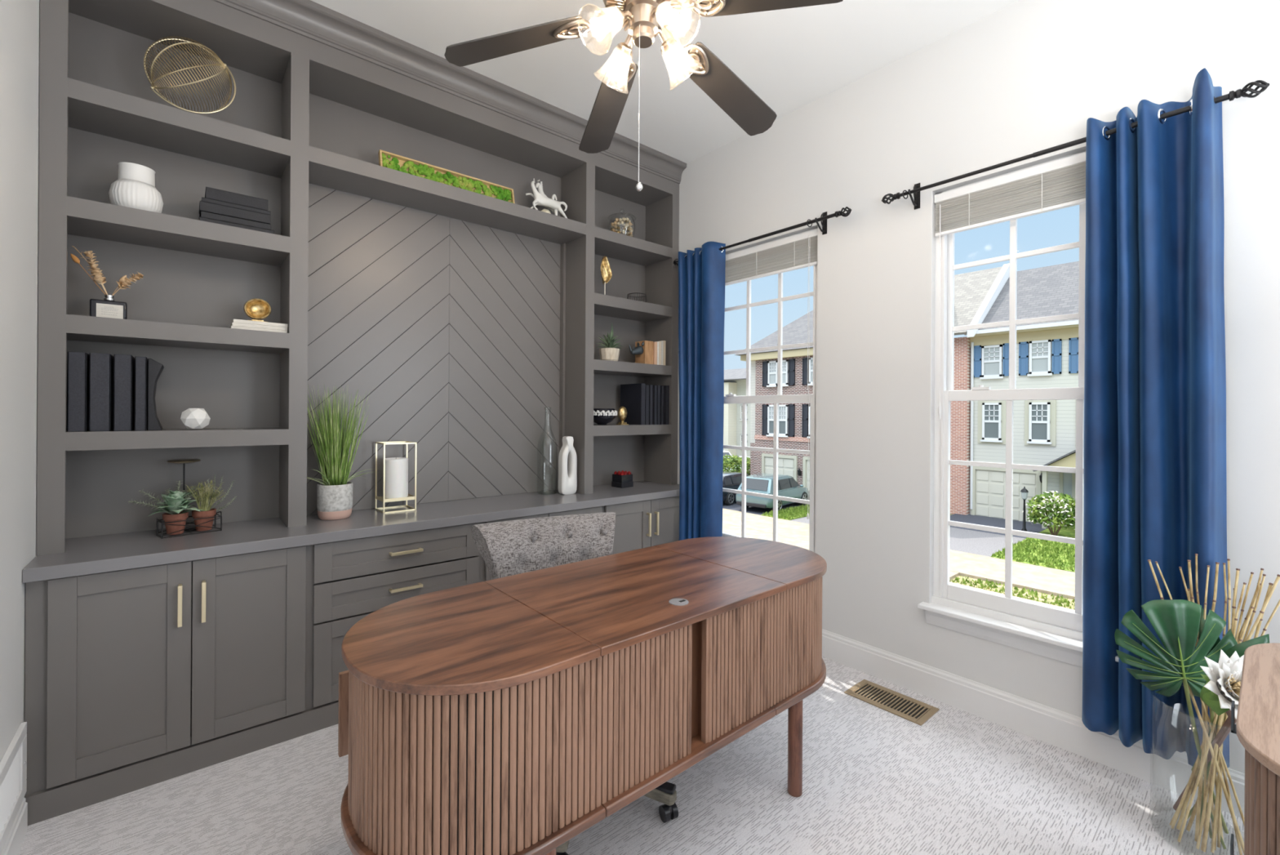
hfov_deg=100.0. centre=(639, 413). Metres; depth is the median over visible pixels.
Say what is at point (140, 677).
base cabinet
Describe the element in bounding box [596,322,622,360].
potted succulent
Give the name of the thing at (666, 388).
book
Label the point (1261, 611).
stem
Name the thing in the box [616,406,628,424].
ornament
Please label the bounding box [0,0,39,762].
wall
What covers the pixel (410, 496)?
tray
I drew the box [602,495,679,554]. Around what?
base cabinet
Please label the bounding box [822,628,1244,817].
baseboard
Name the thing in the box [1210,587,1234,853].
stem
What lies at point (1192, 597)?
stem
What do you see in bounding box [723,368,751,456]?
townhouse
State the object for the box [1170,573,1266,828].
stem
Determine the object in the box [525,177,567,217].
horse figurine
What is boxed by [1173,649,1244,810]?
flower
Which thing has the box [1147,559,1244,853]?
stem
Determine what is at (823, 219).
curtain rod
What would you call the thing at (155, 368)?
bookend
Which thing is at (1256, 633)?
stem
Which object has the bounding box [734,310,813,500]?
townhouse
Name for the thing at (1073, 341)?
shutter
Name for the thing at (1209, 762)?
stem
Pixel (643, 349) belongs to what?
bookend
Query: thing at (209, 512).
pot
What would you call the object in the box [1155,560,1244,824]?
stem
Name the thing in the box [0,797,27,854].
baseboard
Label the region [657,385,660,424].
book
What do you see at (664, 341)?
book
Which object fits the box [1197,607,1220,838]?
stem
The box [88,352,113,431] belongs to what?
book
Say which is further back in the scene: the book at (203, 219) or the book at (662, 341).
the book at (662, 341)
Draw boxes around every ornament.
[243,297,271,321]
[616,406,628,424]
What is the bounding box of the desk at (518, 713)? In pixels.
[337,536,826,854]
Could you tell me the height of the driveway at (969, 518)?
0.054 m
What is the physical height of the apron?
0.075 m
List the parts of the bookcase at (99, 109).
shelf, shelf, shelf, shelf, panel, panel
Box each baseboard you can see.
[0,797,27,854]
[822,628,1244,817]
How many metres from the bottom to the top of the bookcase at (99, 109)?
2.216 m
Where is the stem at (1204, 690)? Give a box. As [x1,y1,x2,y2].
[1191,681,1226,848]
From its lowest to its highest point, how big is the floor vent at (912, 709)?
0.006 m
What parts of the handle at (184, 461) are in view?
stem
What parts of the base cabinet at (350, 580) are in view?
drawer, drawer, drawer, handle, handle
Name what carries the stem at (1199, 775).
in the floor vase at (1153, 693)
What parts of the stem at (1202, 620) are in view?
blade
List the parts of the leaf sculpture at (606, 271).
rod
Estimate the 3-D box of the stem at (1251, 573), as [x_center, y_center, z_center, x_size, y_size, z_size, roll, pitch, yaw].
[1.851,0.930,1.694,0.245,0.841,0.012,0,0,-17]
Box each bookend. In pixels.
[147,358,164,430]
[628,340,653,364]
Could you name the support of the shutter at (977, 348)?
hanging from the townhouse at (1044, 431)
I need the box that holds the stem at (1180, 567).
[1178,566,1242,854]
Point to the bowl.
(601, 415)
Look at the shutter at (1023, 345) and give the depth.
23.44 m
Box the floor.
[17,656,1244,854]
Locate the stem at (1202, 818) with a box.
[1195,582,1246,848]
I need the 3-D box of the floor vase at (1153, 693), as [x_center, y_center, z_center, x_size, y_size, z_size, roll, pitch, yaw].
[1.821,1.151,1.709,0.286,0.438,0.286,0,0,-40]
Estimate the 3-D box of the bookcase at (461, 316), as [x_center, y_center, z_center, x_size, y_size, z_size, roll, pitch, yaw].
[-1.021,-0.599,3.026,1.580,2.216,0.310,0,0,-40]
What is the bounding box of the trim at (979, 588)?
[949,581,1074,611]
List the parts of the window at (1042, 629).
sash, sash, sill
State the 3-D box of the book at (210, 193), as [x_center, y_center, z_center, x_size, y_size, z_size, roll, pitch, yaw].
[-1.787,-0.921,2.376,0.215,0.048,0.178,0,0,-40]
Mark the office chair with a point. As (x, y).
(512, 547)
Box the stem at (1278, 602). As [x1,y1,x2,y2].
[1168,599,1279,825]
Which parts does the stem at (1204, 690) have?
blade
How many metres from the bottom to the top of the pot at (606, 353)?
0.088 m
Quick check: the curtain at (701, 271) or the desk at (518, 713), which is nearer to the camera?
the desk at (518, 713)
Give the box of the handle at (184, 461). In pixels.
[167,458,200,532]
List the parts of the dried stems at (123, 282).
fine stem, eucalyptus stem, eucalyptus stem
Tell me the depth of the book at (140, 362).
2.08 m
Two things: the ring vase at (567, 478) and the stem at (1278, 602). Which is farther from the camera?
the ring vase at (567, 478)
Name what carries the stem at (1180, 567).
in the floor vase at (1153, 693)
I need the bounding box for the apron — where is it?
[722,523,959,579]
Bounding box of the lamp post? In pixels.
[1020,486,1028,531]
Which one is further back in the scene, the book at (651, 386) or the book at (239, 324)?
the book at (651, 386)
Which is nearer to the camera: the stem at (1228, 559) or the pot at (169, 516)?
the stem at (1228, 559)
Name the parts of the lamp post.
post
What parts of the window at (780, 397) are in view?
sash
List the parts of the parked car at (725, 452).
glass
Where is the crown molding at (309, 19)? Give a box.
[213,0,686,183]
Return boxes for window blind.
[724,228,817,519]
[933,151,1085,418]
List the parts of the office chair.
backrest, arm, arm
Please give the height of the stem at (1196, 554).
0.880 m
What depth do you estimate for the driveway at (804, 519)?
23.37 m
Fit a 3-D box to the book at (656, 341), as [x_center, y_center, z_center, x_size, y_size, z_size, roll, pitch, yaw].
[0.089,-0.428,3.889,0.016,0.168,0.125,0,0,-40]
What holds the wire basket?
on the bookcase at (642, 262)
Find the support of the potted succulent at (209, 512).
in the wire rack
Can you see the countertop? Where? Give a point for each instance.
(86, 555)
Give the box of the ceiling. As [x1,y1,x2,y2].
[311,0,1018,163]
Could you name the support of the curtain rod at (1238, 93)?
attached to the wall at (1024, 77)
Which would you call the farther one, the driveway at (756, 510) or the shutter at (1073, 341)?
the driveway at (756, 510)
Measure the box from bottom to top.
0.110 m
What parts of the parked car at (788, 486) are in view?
glass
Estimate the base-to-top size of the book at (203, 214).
0.026 m
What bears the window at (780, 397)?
in the wall at (1024, 77)
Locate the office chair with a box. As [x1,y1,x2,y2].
[471,511,678,854]
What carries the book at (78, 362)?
on the bookcase at (99, 109)
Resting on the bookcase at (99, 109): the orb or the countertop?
the orb
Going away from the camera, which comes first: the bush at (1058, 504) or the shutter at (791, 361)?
the bush at (1058, 504)
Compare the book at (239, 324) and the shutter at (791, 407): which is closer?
the book at (239, 324)
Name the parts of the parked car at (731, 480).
glass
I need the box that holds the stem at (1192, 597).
[1186,559,1213,830]
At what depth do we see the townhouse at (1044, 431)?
23.61 m
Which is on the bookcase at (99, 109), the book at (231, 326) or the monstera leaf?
the book at (231, 326)
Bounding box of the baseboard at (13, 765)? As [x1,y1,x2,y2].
[0,721,26,854]
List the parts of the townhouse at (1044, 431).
pane, pane, pane, pane, pane, pane, pane, pane, porch post, entry frame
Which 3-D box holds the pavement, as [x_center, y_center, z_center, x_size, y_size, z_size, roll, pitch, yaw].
[-5.245,4.607,34.937,2.700,0.080,120.000,0,0,-40]
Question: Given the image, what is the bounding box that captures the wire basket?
[626,292,646,302]
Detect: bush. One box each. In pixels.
[723,453,750,475]
[1022,490,1075,535]
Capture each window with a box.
[722,227,817,552]
[917,150,1118,666]
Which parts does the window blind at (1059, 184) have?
ladder cord, rail, ladder cord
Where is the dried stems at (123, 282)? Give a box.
[70,245,143,295]
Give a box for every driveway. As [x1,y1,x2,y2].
[722,498,808,515]
[790,515,809,524]
[949,526,1025,556]
[950,513,1052,537]
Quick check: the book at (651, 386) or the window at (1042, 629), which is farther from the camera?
the book at (651, 386)
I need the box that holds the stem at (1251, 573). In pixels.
[1200,572,1253,849]
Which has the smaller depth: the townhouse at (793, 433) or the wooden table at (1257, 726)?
the wooden table at (1257, 726)
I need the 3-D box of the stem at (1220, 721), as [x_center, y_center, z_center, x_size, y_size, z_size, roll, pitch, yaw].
[1.834,0.925,1.691,0.213,0.851,0.014,0,0,-23]
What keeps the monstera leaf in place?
in the floor vase at (1153, 693)
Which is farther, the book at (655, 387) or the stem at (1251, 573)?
the book at (655, 387)
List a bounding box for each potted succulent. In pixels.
[128,480,204,534]
[184,474,236,530]
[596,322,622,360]
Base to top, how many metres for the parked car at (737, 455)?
1.503 m
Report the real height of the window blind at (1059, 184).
1.088 m
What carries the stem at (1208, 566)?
in the floor vase at (1153, 693)
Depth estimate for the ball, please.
2.19 m
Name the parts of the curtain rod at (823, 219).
rod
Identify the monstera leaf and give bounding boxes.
[1114,599,1237,833]
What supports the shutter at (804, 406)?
hanging from the townhouse at (793, 433)
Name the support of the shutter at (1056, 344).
hanging from the townhouse at (1044, 431)
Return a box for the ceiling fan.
[444,0,843,191]
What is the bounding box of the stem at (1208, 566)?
[1203,564,1209,829]
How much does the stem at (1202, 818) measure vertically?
0.810 m
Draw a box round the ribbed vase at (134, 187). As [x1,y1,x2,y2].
[108,161,163,213]
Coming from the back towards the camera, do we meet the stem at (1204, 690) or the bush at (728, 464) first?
the bush at (728, 464)
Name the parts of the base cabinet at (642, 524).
door, handle, handle, door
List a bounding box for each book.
[66,351,89,431]
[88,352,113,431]
[113,354,134,431]
[134,355,147,431]
[199,200,270,223]
[199,216,274,233]
[200,210,271,230]
[201,196,271,214]
[204,186,267,210]
[230,322,287,330]
[230,325,287,333]
[231,319,287,327]
[620,382,645,424]
[644,384,648,424]
[648,384,653,424]
[652,385,657,424]
[653,341,657,364]
[654,340,663,364]
[655,341,661,364]
[656,341,658,364]
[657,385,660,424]
[660,385,663,424]
[662,340,666,364]
[663,385,669,424]
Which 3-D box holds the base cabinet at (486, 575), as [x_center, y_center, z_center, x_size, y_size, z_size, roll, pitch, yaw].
[-0.665,0.956,3.189,0.770,0.800,0.537,0,0,-40]
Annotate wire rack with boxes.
[155,511,222,538]
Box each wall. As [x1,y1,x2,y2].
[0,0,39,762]
[677,0,1279,773]
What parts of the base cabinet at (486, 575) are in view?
door, door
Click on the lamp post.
(1024, 491)
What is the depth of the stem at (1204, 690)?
1.69 m
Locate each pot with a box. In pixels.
[162,511,188,534]
[191,507,216,530]
[316,481,352,519]
[599,347,619,360]
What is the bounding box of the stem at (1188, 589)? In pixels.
[1186,588,1235,835]
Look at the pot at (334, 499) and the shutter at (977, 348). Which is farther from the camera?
the shutter at (977, 348)
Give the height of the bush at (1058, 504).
1.828 m
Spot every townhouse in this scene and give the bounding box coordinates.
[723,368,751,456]
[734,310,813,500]
[950,263,1009,515]
[964,261,1079,528]
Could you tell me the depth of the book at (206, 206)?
2.29 m
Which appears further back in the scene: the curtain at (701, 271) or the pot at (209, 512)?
the curtain at (701, 271)
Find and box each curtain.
[678,241,725,540]
[1081,67,1229,776]
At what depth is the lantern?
2.82 m
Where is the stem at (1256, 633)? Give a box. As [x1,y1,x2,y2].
[1186,582,1273,831]
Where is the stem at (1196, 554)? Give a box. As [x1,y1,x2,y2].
[1195,553,1223,840]
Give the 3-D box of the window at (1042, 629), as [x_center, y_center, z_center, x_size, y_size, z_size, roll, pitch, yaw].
[1.723,-0.027,2.296,0.200,2.095,0.938,0,0,-40]
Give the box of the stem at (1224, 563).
[1217,562,1227,847]
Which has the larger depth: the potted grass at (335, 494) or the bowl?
the bowl
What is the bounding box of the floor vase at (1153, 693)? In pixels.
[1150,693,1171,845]
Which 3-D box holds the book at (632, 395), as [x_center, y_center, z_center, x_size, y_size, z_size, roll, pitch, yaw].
[-0.053,-0.063,3.817,0.038,0.288,0.234,0,0,-40]
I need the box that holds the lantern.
[374,440,416,513]
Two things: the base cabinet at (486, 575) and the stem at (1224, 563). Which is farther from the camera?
the base cabinet at (486, 575)
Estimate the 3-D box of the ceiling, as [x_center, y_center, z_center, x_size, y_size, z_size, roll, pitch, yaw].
[0.848,-1.849,1.259,3.895,0.100,5.635,0,0,-40]
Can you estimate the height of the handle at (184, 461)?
0.304 m
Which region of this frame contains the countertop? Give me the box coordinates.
[22,480,679,582]
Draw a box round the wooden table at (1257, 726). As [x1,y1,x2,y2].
[1230,643,1279,854]
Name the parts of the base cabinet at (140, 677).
door, handle, handle, door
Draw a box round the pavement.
[722,507,1075,599]
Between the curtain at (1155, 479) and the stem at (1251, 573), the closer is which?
the stem at (1251, 573)
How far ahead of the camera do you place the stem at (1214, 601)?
1.71 m
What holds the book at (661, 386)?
on the bookcase at (642, 262)
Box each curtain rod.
[673,206,851,265]
[881,80,1269,209]
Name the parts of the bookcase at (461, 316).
chevron panel, panel, panel, shelf, corner trim, panel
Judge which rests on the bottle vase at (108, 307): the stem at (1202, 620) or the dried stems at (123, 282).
the dried stems at (123, 282)
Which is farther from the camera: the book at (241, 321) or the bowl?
the bowl
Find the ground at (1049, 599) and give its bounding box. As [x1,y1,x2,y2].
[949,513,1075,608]
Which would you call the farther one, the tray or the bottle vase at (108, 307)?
the tray
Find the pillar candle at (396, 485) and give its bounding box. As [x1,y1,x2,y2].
[382,457,408,498]
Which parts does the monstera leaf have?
blade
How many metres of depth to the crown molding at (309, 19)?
2.74 m
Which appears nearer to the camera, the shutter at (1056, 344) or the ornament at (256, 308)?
the ornament at (256, 308)
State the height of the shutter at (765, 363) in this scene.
1.420 m
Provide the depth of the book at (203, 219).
2.29 m
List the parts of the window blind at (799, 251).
rail, pull cord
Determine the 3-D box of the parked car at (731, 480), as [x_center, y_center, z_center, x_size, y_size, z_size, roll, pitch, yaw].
[4.899,3.913,28.790,2.200,1.503,4.650,0,0,45]
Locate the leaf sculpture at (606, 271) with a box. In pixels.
[600,255,612,294]
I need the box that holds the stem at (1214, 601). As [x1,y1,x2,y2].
[1194,561,1219,841]
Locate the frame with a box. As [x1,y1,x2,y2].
[377,149,515,203]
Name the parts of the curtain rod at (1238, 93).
rod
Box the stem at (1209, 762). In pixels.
[1199,712,1225,827]
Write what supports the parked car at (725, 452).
on the ground at (1049, 599)
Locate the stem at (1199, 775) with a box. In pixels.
[1177,568,1263,842]
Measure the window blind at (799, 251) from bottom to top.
1.678 m
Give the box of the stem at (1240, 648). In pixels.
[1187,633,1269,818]
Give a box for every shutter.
[761,404,768,435]
[762,360,768,386]
[787,404,795,436]
[788,358,795,385]
[801,404,808,437]
[802,357,808,384]
[973,345,982,377]
[1002,342,1008,376]
[1018,341,1028,375]
[1051,338,1062,373]
[1068,337,1078,373]
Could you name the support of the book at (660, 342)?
on the bookcase at (642, 262)
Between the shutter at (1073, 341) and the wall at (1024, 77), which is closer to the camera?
the wall at (1024, 77)
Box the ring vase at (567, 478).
[558,435,577,494]
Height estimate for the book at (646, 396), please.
0.279 m
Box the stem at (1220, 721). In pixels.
[1201,568,1239,852]
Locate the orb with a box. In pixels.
[143,35,235,113]
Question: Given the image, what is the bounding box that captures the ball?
[180,408,210,428]
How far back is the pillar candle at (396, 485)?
2.77 m
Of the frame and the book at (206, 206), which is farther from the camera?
the frame
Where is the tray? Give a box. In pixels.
[376,493,414,502]
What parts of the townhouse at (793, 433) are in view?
pane, pane, pane, pane, pane, pane, pane, pane, pane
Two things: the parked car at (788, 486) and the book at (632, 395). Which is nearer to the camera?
the book at (632, 395)
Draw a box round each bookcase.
[36,0,300,555]
[297,35,591,526]
[588,152,679,493]
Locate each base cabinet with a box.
[23,545,309,825]
[308,522,481,733]
[481,506,602,581]
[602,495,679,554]
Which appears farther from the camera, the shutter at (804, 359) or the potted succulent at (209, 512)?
the shutter at (804, 359)
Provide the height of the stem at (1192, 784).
0.811 m
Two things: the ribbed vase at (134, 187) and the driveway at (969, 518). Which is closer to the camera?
the ribbed vase at (134, 187)
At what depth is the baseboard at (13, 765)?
1.60 m
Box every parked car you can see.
[722,471,748,505]
[723,449,732,457]
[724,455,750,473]
[735,472,808,511]
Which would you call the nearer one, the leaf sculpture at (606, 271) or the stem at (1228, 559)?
the stem at (1228, 559)
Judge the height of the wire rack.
0.076 m
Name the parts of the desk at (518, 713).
drawer, desktop panel, plate, tambour door, leg, desktop panel, plate, desktop panel, tambour door, leg, plate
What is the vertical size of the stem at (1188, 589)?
0.760 m
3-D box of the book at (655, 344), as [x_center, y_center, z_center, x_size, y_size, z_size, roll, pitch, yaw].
[0.073,-0.426,3.875,0.026,0.165,0.125,0,0,-40]
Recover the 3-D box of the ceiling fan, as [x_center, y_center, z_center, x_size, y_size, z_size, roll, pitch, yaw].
[0.052,-1.256,1.784,1.212,1.094,1.261,0,0,-40]
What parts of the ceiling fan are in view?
blade, lamp shade, bulb, blade, bulb, lamp arm, lamp arm, pull chain, lamp arm, lamp arm, bulb, bulb, lamp shade, lamp shade, blade, blade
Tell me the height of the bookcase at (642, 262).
2.216 m
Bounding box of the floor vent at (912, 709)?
[844,679,939,725]
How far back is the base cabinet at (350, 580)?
2.40 m
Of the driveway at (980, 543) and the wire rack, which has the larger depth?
the driveway at (980, 543)
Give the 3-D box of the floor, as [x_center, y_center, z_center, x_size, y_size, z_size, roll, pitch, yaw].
[0.637,1.424,1.097,3.395,0.120,5.635,0,0,-40]
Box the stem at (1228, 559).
[1214,558,1231,850]
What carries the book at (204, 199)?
on the book at (206, 206)
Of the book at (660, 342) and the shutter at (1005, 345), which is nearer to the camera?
the book at (660, 342)
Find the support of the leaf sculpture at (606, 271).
on the bookcase at (642, 262)
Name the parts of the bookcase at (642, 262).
panel, shelf, panel, shelf, shelf, shelf, panel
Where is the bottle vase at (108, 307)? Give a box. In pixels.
[89,294,127,319]
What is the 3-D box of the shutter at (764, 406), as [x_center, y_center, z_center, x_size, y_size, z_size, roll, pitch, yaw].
[7.053,0.385,30.247,0.075,1.740,0.360,0,0,-40]
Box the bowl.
[593,408,617,424]
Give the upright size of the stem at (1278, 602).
0.781 m
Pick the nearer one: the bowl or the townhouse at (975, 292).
the bowl
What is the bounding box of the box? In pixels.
[611,470,633,488]
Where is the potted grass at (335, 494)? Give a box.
[306,385,380,519]
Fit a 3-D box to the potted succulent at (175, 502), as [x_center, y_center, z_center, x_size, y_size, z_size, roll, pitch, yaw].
[-1.928,0.391,2.220,0.195,0.214,0.213,0,0,4]
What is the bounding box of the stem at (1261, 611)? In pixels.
[1175,573,1279,823]
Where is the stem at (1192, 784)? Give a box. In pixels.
[1176,582,1261,830]
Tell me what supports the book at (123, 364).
on the bookcase at (99, 109)

